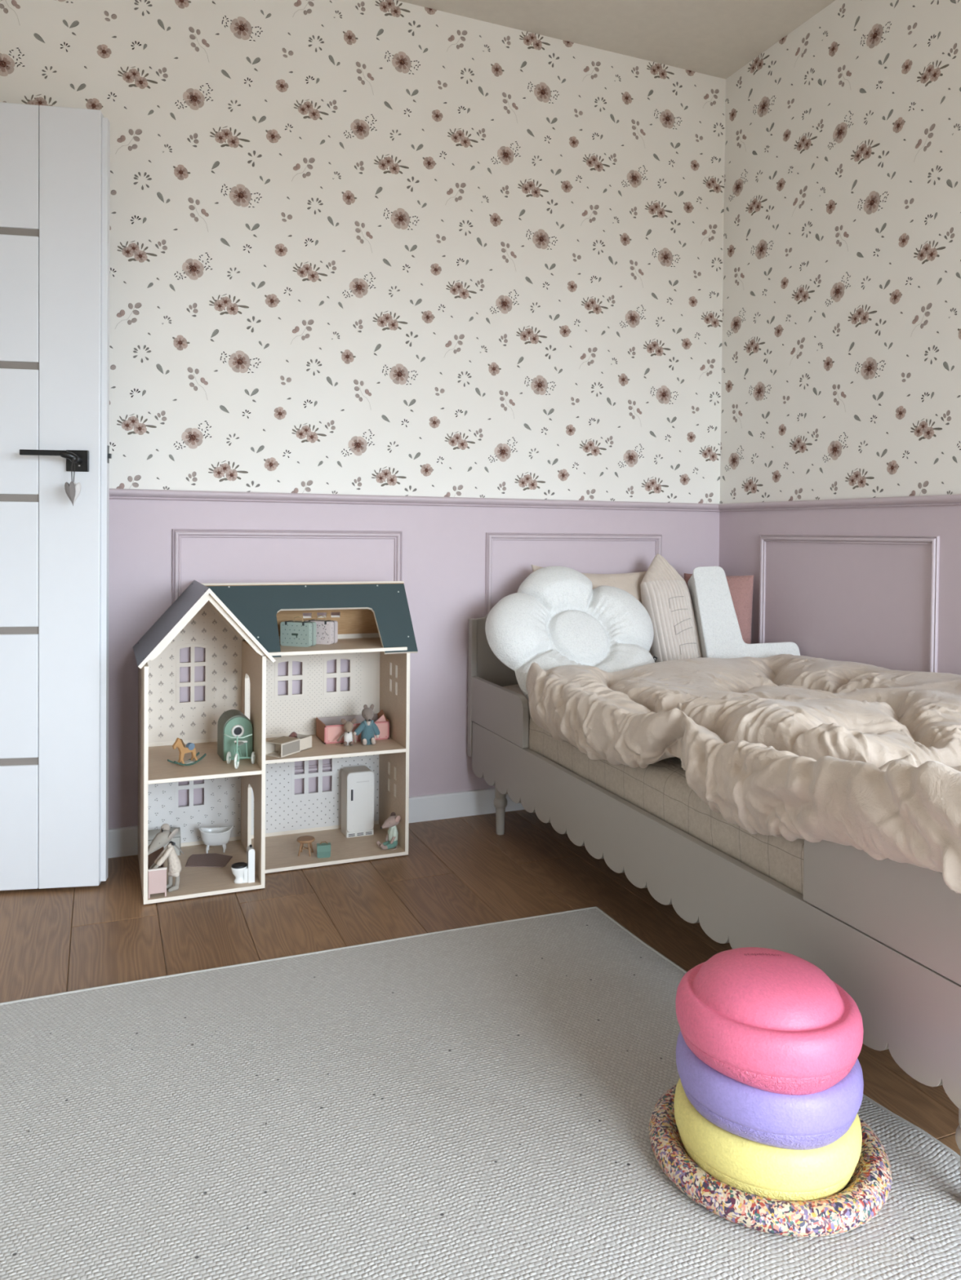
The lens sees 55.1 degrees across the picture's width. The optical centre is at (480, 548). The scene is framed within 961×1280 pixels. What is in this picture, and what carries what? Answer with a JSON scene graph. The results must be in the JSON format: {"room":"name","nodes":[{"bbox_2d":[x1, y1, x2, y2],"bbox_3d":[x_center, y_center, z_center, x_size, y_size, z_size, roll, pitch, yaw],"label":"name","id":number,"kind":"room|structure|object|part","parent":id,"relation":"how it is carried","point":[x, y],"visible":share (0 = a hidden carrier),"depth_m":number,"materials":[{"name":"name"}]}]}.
{"room":"child's bedroom","nodes":[
{"label":"child's bedroom","id":0,"kind":"room"},
{"bbox_2d":[0,0,725,828],"bbox_3d":[-0.486,-0.427,2.760,3.060,2.663,0.112,0,1,-22],"label":"wall","id":1,"kind":"structure","parent":0,"point":[374,247],"depth_m":2.80,"materials":[{"name":"white paper"}]},
{"bbox_2d":[0,102,111,890],"bbox_3d":[-1.324,-0.121,2.201,0.821,1.918,0.101,0,1,-10],"label":"door","id":2,"kind":"structure","parent":1,"relation":"in","point":[55,161],"depth_m":2.26,"materials":[{"name":"white wood"}]},
{"bbox_3d":[-1.415,0.360,2.226,0.657,0.304,0.038,0,1,-10],"label":"panel","id":3,"kind":"part","parent":2,"relation":"part of","materials":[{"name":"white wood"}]},
{"bbox_3d":[-1.418,0.683,2.231,0.657,0.307,0.038,0,1,-10],"label":"panel","id":4,"kind":"part","parent":2,"relation":"part of","materials":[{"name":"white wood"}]},
{"bbox_3d":[-1.402,-0.931,2.203,0.657,0.300,0.038,0,1,-10],"label":"panel","id":5,"kind":"part","parent":2,"relation":"part of","materials":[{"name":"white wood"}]},
{"bbox_3d":[-1.405,-0.611,2.208,0.657,0.306,0.038,0,1,-10],"label":"panel","id":6,"kind":"part","parent":2,"relation":"part of","materials":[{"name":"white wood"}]},
{"bbox_3d":[-1.408,-0.287,2.214,0.657,0.305,0.038,0,1,-10],"label":"panel","id":7,"kind":"part","parent":2,"relation":"part of","materials":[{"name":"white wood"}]},
{"bbox_3d":[-1.411,0.036,2.220,0.657,0.306,0.038,0,1,-10],"label":"panel","id":8,"kind":"part","parent":2,"relation":"part of","materials":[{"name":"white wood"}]},
{"bbox_3d":[-1.038,-0.222,2.229,0.130,0.029,0.065,0,1,-10],"label":"handle lever","id":9,"kind":"part","parent":2,"relation":"part of","materials":[{"name":"black metal"}]},
{"bbox_2d":[64,457,80,506],"bbox_3d":[-0.977,-0.161,2.207,0.035,0.118,0.020,0,1,-43],"label":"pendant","id":10,"kind":"object","parent":2,"relation":"hanging from","point":[73,490],"visible":1,"depth_m":2.20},
{"bbox_3d":[-0.978,-0.184,2.210,0.007,0.072,0.007,1,1,41],"label":"cord","id":11,"kind":"part","parent":10,"relation":"part of","materials":[{"name":"grey fabric"}]},
{"bbox_3d":[-0.928,-0.236,2.304,0.008,0.044,0.018,0,1,-10],"label":"latch plate","id":12,"kind":"part","parent":2,"relation":"part of","materials":[{"name":"metal"}]},
{"bbox_3d":[-0.552,0.305,2.695,0.669,0.720,0.012,0,1,-22],"label":"panel moulding","id":13,"kind":"part","parent":1,"relation":"part of","materials":[{"name":"purple paint"}]},
{"bbox_2d":[107,787,524,857],"bbox_3d":[-0.479,0.806,2.736,2.860,0.078,0.012,0,1,-22],"label":"baseboard","id":14,"kind":"structure","parent":1,"relation":"attached to","point":[122,841],"depth_m":2.87,"materials":[{"name":"white paint"}]},
{"bbox_2d":[0,0,724,503],"bbox_3d":[-0.464,-0.910,2.711,2.860,1.496,0.001,0,1,-22],"label":"wallpaper","id":15,"kind":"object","parent":1,"relation":"attached to","point":[374,247],"depth_m":2.79},
{"bbox_2d":[109,488,719,511],"bbox_3d":[-0.468,-0.148,2.715,2.860,0.028,0.022,0,1,-22],"label":"trim","id":16,"kind":"structure","parent":1,"relation":"attached to","point":[129,494],"depth_m":2.80,"materials":[{"name":"wood"}]},
{"bbox_3d":[0.320,0.308,3.055,0.658,0.718,0.012,0,1,-22],"label":"panel moulding","id":17,"kind":"part","parent":1,"relation":"part of","materials":[{"name":"purple paint"}]},
{"bbox_2d":[0,809,959,1155],"bbox_3d":[0.348,0.918,0.733,2.860,0.060,4.350,0,1,-22],"label":"floor","id":18,"kind":"structure","parent":0,"point":[455,873],"depth_m":2.16,"materials":[{"name":"brown wood"}]},
{"bbox_2d":[133,580,417,904],"bbox_3d":[-0.545,0.470,2.488,0.728,0.757,0.383,0,1,-22],"label":"dollhouse","id":19,"kind":"object","parent":18,"relation":"on","point":[237,625],"visible":0.88,"depth_m":2.57,"materials":[{"name":"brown wood"}]},
{"bbox_2d":[147,845,167,898],"bbox_3d":[-0.797,0.784,2.263,0.043,0.108,0.112,0,1,-22],"label":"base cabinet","id":20,"kind":"object","parent":19,"relation":"on","point":[157,877],"visible":0.77,"depth_m":2.21,"materials":[{"name":"pink wood"}]},
{"bbox_3d":[-0.795,0.806,2.208,0.004,0.066,0.006,0,1,-22],"label":"leg","id":21,"kind":"part","parent":20,"relation":"part of","materials":[{"name":"pink wood"}]},
{"bbox_3d":[-0.817,0.777,2.312,0.042,0.096,0.004,0,1,-22],"label":"headboard","id":22,"kind":"part","parent":20,"relation":"part of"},
{"bbox_3d":[-0.777,0.801,2.215,0.042,0.056,0.005,0,1,-22],"label":"footboard","id":23,"kind":"part","parent":20,"relation":"part of","materials":[{"name":"pink wood"}]},
{"bbox_3d":[-0.760,0.806,2.223,0.004,0.066,0.006,0,1,-22],"label":"leg","id":24,"kind":"part","parent":20,"relation":"part of","materials":[{"name":"wood"}]},
{"bbox_2d":[147,826,180,855],"bbox_3d":[-0.867,0.799,2.506,0.094,0.068,0.053,0,1,-22],"label":"chest","id":25,"kind":"object","parent":19,"relation":"on","point":[151,833],"visible":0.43,"depth_m":2.50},
{"bbox_3d":[-0.867,0.773,2.506,0.094,0.016,0.052,0,1,-22],"label":"rounded lid","id":26,"kind":"part","parent":25,"relation":"part of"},
{"bbox_2d":[147,823,183,892],"bbox_3d":[-0.772,0.758,2.250,0.091,0.159,0.051,0,1,-22],"label":"doll","id":27,"kind":"object","parent":19,"relation":"on","point":[165,836],"visible":0.89,"depth_m":2.25},
{"bbox_3d":[-0.796,0.773,2.244,0.021,0.020,0.009,0,1,-42],"label":"arm","id":28,"kind":"part","parent":27,"relation":"part of"},
{"bbox_3d":[-0.765,0.811,2.270,0.011,0.041,0.012,0,1,-22],"label":"leg","id":29,"kind":"part","parent":27,"relation":"part of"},
{"bbox_3d":[-0.746,0.811,2.263,0.012,0.041,0.013,0,1,-22],"label":"leg","id":30,"kind":"part","parent":27,"relation":"part of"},
{"bbox_2d":[167,737,205,766],"bbox_3d":[-0.748,0.513,2.346,0.030,0.073,0.096,1,1,34],"label":"rocking horse","id":31,"kind":"object","parent":19,"relation":"on","point":[179,743],"visible":1,"depth_m":2.33},
{"bbox_2d":[185,742,195,750],"bbox_3d":[-0.742,0.506,2.354,0.011,0.018,0.020,1,1,34],"label":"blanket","id":32,"kind":"object","parent":31,"relation":"on","point":[189,746],"depth_m":2.35,"materials":[{"name":"blue fabric"}]},
{"bbox_3d":[-0.809,0.693,2.583,0.266,0.278,0.006,0,1,-22],"label":"panel","id":33,"kind":"part","parent":19,"relation":"part of","materials":[{"name":"white wood"}]},
{"bbox_3d":[-0.805,0.324,2.576,0.266,0.442,0.006,0,1,-22],"label":"panel","id":34,"kind":"part","parent":19,"relation":"part of","materials":[{"name":"beige wood"}]},
{"bbox_2d":[185,853,232,867],"bbox_3d":[-0.729,0.834,2.465,0.114,0.002,0.099,1,1,1],"label":"bath mat","id":35,"kind":"object","parent":19,"relation":"on","point":[214,860],"visible":1,"depth_m":2.46,"materials":[{"name":"fabric"}]},
{"bbox_2d":[198,825,233,853],"bbox_3d":[-0.728,0.799,2.534,0.092,0.070,0.051,0,1,-6],"label":"bathtub","id":36,"kind":"object","parent":19,"relation":"on","point":[216,836],"visible":1,"depth_m":2.52,"materials":[{"name":"ceramic"}]},
{"bbox_2d":[217,709,253,760],"bbox_3d":[-0.648,0.491,2.434,0.077,0.116,0.096,0,1,-25],"label":"booth","id":37,"kind":"object","parent":19,"relation":"on","point":[233,722],"visible":0.97,"depth_m":2.40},
{"bbox_3d":[-0.632,0.474,2.395,0.022,0.022,0.003,0,1,-25],"label":"porthole glass","id":38,"kind":"part","parent":37,"relation":"part of","materials":[{"name":"black glass"}]},
{"bbox_3d":[-0.631,0.493,2.398,0.073,0.111,0.004,0,1,-25],"label":"door","id":39,"kind":"part","parent":37,"relation":"part of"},
{"bbox_2d":[223,733,255,768],"bbox_3d":[-0.612,0.509,2.329,0.072,0.085,0.086,1,1,-2],"label":"tricycle","id":40,"kind":"object","parent":19,"relation":"on","point":[237,743],"visible":1,"depth_m":2.34,"materials":[{"name":"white metal"}]},
{"bbox_3d":[-0.613,0.493,2.352,0.034,0.006,0.006,1,1,-3],"label":"seat","id":41,"kind":"part","parent":40,"relation":"part of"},
{"bbox_3d":[-0.612,0.504,2.332,0.066,0.069,0.054,1,1,-3],"label":"frame","id":42,"kind":"part","parent":40,"relation":"part of","materials":[{"name":"green metal"}]},
{"bbox_2d":[231,844,254,884],"bbox_3d":[-0.599,0.793,2.318,0.056,0.092,0.031,0,1,-22],"label":"toilet","id":43,"kind":"object","parent":19,"relation":"on","point":[243,872],"visible":1,"depth_m":2.31,"materials":[{"name":"ceramic"}]},
{"bbox_3d":[-0.607,0.819,2.316,0.040,0.040,0.030,0,1,-22],"label":"bowl","id":44,"kind":"part","parent":43,"relation":"part of","materials":[{"name":"ceramic"}]},
{"bbox_3d":[-0.606,0.796,2.315,0.039,0.006,0.031,0,1,-22],"label":"seat lid","id":45,"kind":"part","parent":43,"relation":"part of","materials":[{"name":"black plastic"}]},
{"bbox_3d":[-0.590,0.821,2.323,0.017,0.036,0.022,0,1,-22],"label":"bowl","id":46,"kind":"part","parent":43,"relation":"part of","materials":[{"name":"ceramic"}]},
{"bbox_2d":[265,733,311,757],"bbox_3d":[-0.519,0.531,2.494,0.058,0.037,0.130,1,1,28],"label":"matchbox","id":47,"kind":"object","parent":19,"relation":"on","point":[282,746],"visible":0.95,"depth_m":2.47},
{"bbox_2d":[288,732,297,737],"bbox_3d":[-0.507,0.524,2.527,0.035,0.041,0.050,1,1,17],"label":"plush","id":48,"kind":"object","parent":47,"relation":"in","point":[292,734],"visible":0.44,"depth_m":2.52},
{"bbox_3d":[-0.509,0.532,2.512,0.054,0.032,0.088,1,1,28],"label":"drawer","id":49,"kind":"part","parent":47,"relation":"part of","materials":[{"name":"beige cardboard"}]},
{"bbox_2d":[280,616,315,647],"bbox_3d":[-0.503,0.227,2.541,0.091,0.082,0.041,1,1,20],"label":"suitcase","id":50,"kind":"object","parent":19,"relation":"on","point":[292,633],"visible":1,"depth_m":2.52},
{"bbox_2d":[296,835,315,856],"bbox_3d":[-0.478,0.815,2.519,0.049,0.044,0.049,0,1,-22],"label":"stool","id":51,"kind":"object","parent":19,"relation":"on","point":[303,839],"visible":1,"depth_m":2.51,"materials":[{"name":"brown wood"}]},
{"bbox_3d":[-0.491,0.817,2.507,0.006,0.040,0.014,2,1,44],"label":"leg","id":52,"kind":"part","parent":51,"relation":"part of","materials":[{"name":"brown wood"}]},
{"bbox_3d":[-0.478,0.797,2.519,0.049,0.008,0.049,0,1,-22],"label":"seat","id":53,"kind":"part","parent":51,"relation":"part of","materials":[{"name":"brown wood"}]},
{"bbox_3d":[-0.466,0.817,2.507,0.014,0.040,0.006,2,1,44],"label":"leg","id":54,"kind":"part","parent":51,"relation":"part of","materials":[{"name":"brown wood"}]},
{"bbox_3d":[-0.490,0.410,2.708,0.399,0.272,0.006,0,1,-22],"label":"panel","id":55,"kind":"part","parent":19,"relation":"part of","materials":[{"name":"beige wood"}]},
{"bbox_3d":[-0.492,0.694,2.713,0.399,0.277,0.006,0,1,-22],"label":"panel","id":56,"kind":"part","parent":19,"relation":"part of","materials":[{"name":"white wood"}]},
{"bbox_2d":[305,615,337,644],"bbox_3d":[-0.451,0.228,2.599,0.086,0.080,0.041,1,1,20],"label":"suitcase","id":57,"kind":"object","parent":19,"relation":"on","point":[326,631],"visible":0.69,"depth_m":2.58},
{"bbox_2d":[316,840,330,857],"bbox_3d":[-0.426,0.817,2.501,0.037,0.041,0.020,0,1,-12],"label":"toy satchel","id":58,"kind":"object","parent":19,"relation":"on","point":[323,850],"visible":1,"depth_m":2.49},
{"bbox_2d":[335,718,356,746],"bbox_3d":[-0.370,0.515,2.574,0.049,0.076,0.048,1,1,31],"label":"doll","id":59,"kind":"object","parent":19,"relation":"on","point":[348,735],"visible":1,"depth_m":2.57},
{"bbox_3d":[-0.388,0.525,2.574,0.029,0.027,0.007,0,1,-35],"label":"arm","id":60,"kind":"part","parent":59,"relation":"part of"},
{"bbox_3d":[-0.355,0.526,2.576,0.007,0.029,0.024,0,1,-42],"label":"arm","id":61,"kind":"part","parent":59,"relation":"part of"},
{"bbox_2d":[315,709,389,743],"bbox_3d":[-0.372,0.510,2.672,0.188,0.075,0.111,0,1,-22],"label":"sofa","id":62,"kind":"object","parent":19,"relation":"on","point":[328,729],"visible":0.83,"depth_m":2.65,"materials":[{"name":"pink fabric"}]},
{"bbox_3d":[-0.458,0.520,2.636,0.002,0.054,0.111,0,1,-22],"label":"panel","id":63,"kind":"part","parent":62,"relation":"part of","materials":[{"name":"pink fabric"}]},
{"bbox_3d":[-0.393,0.520,2.722,0.188,0.053,0.002,0,1,-22],"label":"panel","id":64,"kind":"part","parent":62,"relation":"part of","materials":[{"name":"pink fabric"}]},
{"bbox_3d":[-0.351,0.523,2.622,0.188,0.051,0.002,0,1,-22],"label":"panel","id":65,"kind":"part","parent":62,"relation":"part of","materials":[{"name":"pink fabric"}]},
{"bbox_2d":[341,765,373,837],"bbox_3d":[-0.359,0.740,2.697,0.082,0.188,0.072,0,1,-22],"label":"fridge","id":66,"kind":"object","parent":19,"relation":"on","point":[357,782],"visible":1,"depth_m":2.67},
{"bbox_2d":[353,704,379,745],"bbox_3d":[-0.319,0.499,2.587,0.058,0.117,0.063,1,1,21],"label":"doll","id":67,"kind":"object","parent":19,"relation":"on","point":[367,728],"visible":1,"depth_m":2.58},
{"bbox_2d":[376,812,400,850],"bbox_3d":[-0.254,0.791,2.574,0.066,0.095,0.046,0,1,-41],"label":"doll","id":68,"kind":"object","parent":19,"relation":"on","point":[393,820],"visible":1,"depth_m":2.57},
{"bbox_3d":[-0.244,0.811,2.569,0.018,0.026,0.010,0,1,-22],"label":"arm","id":69,"kind":"part","parent":68,"relation":"part of"},
{"bbox_2d":[0,906,960,1279],"bbox_3d":[-0.112,0.871,0.980,1.728,0.018,1.981,0,1,-22],"label":"rug","id":70,"kind":"object","parent":18,"relation":"on","point":[477,1102],"visible":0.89,"depth_m":1.37,"materials":[{"name":"fabric"}]},
{"bbox_2d":[648,1084,892,1237],"bbox_3d":[0.409,0.852,1.320,0.331,0.036,0.331,0,1,-22],"label":"ring","id":71,"kind":"object","parent":70,"relation":"on","point":[867,1191],"visible":0.48,"depth_m":1.20,"materials":[{"name":"plastic"}]},
{"bbox_2d":[673,1078,862,1200],"bbox_3d":[0.402,0.793,1.300,0.253,0.129,0.253,0,1,-22],"label":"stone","id":72,"kind":"object","parent":71,"relation":"on","point":[743,1164],"visible":0.39,"depth_m":1.19,"materials":[{"name":"yellow plastic"}]},
{"bbox_2d":[675,1030,863,1150],"bbox_3d":[0.402,0.715,1.291,0.250,0.129,0.250,0,1,-22],"label":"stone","id":73,"kind":"object","parent":72,"relation":"on","point":[815,1120],"visible":0.44,"depth_m":1.19,"materials":[{"name":"purple plastic"}]},
{"bbox_2d":[675,946,863,1095],"bbox_3d":[0.398,0.638,1.279,0.248,0.130,0.248,0,1,-22],"label":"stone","id":74,"kind":"object","parent":73,"relation":"on","point":[768,1020],"visible":1,"depth_m":1.20,"materials":[{"name":"pink plastic"}]},
{"bbox_2d":[466,613,960,1175],"bbox_3d":[0.779,0.511,2.107,0.945,0.715,2.080,0,1,-21],"label":"bed","id":75,"kind":"object","parent":18,"relation":"on","point":[886,931],"visible":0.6,"depth_m":1.50,"materials":[{"name":"beige paint"}]},
{"bbox_3d":[-0.025,0.436,2.890,0.020,0.432,0.030,0,1,-21],"label":"headboard post","id":76,"kind":"part","parent":75,"relation":"part of","materials":[{"name":"beige paint"}]},
{"bbox_3d":[0.406,0.390,3.059,0.907,0.515,0.018,0,1,-21],"label":"headboard","id":77,"kind":"part","parent":75,"relation":"part of","materials":[{"name":"beige paint"}]},
{"bbox_3d":[0.051,0.471,2.697,0.018,0.138,0.396,0,1,-21],"label":"guard panel","id":78,"kind":"part","parent":75,"relation":"part of","materials":[{"name":"beige paint"}]},
{"bbox_3d":[0.060,0.719,2.741,0.041,0.262,0.041,0,1,-21],"label":"leg","id":79,"kind":"part","parent":75,"relation":"part of","materials":[{"name":"beige paint"}]},
{"bbox_2d":[502,684,804,895],"bbox_3d":[0.776,0.525,2.117,0.905,0.172,1.992,0,1,-21],"label":"mattress","id":80,"kind":"object","parent":75,"relation":"on","point":[661,789],"visible":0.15,"depth_m":1.87,"materials":[{"name":"fabric"}]},
{"bbox_2d":[484,565,657,700],"bbox_3d":[0.283,0.267,2.746,0.553,0.421,0.365,0,1,-22],"label":"cushion","id":81,"kind":"object","parent":80,"relation":"on","point":[555,617],"visible":0.83,"depth_m":2.71,"materials":[{"name":"white fabric"}]},
{"bbox_2d":[531,564,650,653],"bbox_3d":[0.369,0.259,2.960,0.468,0.415,0.130,0,1,-22],"label":"pillow","id":82,"kind":"object","parent":80,"relation":"on","point":[630,583],"visible":0.06,"depth_m":2.99,"materials":[{"name":"fabric"}]},
{"bbox_2d":[640,553,702,662],"bbox_3d":[0.616,0.236,2.947,0.174,0.437,0.211,0,1,-22],"label":"cushion","id":83,"kind":"object","parent":80,"relation":"on","point":[665,596],"visible":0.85,"depth_m":2.92,"materials":[{"name":"beige fabric"}]},
{"bbox_2d":[684,573,754,644],"bbox_3d":[0.797,0.266,3.104,0.235,0.359,0.114,1,1,28],"label":"square cushion","id":84,"kind":"object","parent":80,"relation":"on","point":[740,587],"visible":0.2,"depth_m":3.04,"materials":[{"name":"pink fabric"}]},
{"bbox_2d":[525,653,960,893],"bbox_3d":[0.848,0.383,1.864,1.050,0.235,1.784,0,1,-22],"label":"duvet","id":85,"kind":"object","parent":80,"relation":"on","point":[867,757],"visible":1,"depth_m":1.74,"materials":[{"name":"fabric"}]},
{"bbox_2d":[687,566,799,658],"bbox_3d":[0.837,0.254,2.937,0.309,0.393,0.250,0,1,-3],"label":"cushion","id":86,"kind":"object","parent":80,"relation":"on","point":[719,633],"visible":0.64,"depth_m":2.89,"materials":[{"name":"white fabric"}]},
{"bbox_3d":[0.355,0.639,1.923,0.020,0.162,2.035,0,1,-21],"label":"scalloped rail","id":87,"kind":"part","parent":75,"relation":"part of","materials":[{"name":"beige paint"}]},
{"bbox_3d":[0.628,0.503,1.230,0.018,0.138,0.550,0,1,-21],"label":"guard panel","id":88,"kind":"part","parent":75,"relation":"part of","materials":[{"name":"beige paint"}]},
{"bbox_3d":[0.656,0.752,1.226,0.041,0.262,0.041,0,1,-21],"label":"leg","id":89,"kind":"part","parent":75,"relation":"part of","materials":[{"name":"beige paint"}]},
{"bbox_2d":[396,0,835,79],"bbox_3d":[0.373,-1.664,0.687,3.060,0.100,4.550,0,1,-22],"label":"ceiling","id":90,"kind":"structure","parent":0,"point":[717,38],"depth_m":2.89,"materials":[{"name":"paint"}]},
{"bbox_2d":[719,0,960,675],"bbox_3d":[1.723,-0.380,1.272,0.112,2.663,4.550,0,1,-22],"label":"wall","id":91,"kind":"structure","parent":0,"point":[841,341],"depth_m":2.71,"materials":[{"name":"white paper"}]},
{"bbox_2d":[718,493,960,511],"bbox_3d":[1.290,-0.121,2.176,0.022,0.028,2.360,0,1,-22],"label":"trim","id":92,"kind":"structure","parent":91,"relation":"attached to","point":[938,500],"depth_m":2.68,"materials":[{"name":"wood"}]},
{"bbox_3d":[1.060,0.320,2.742,0.012,0.720,0.704,0,1,-22],"label":"panel moulding","id":93,"kind":"part","parent":91,"relation":"part of","materials":[{"name":"purple paint"}]}
]}

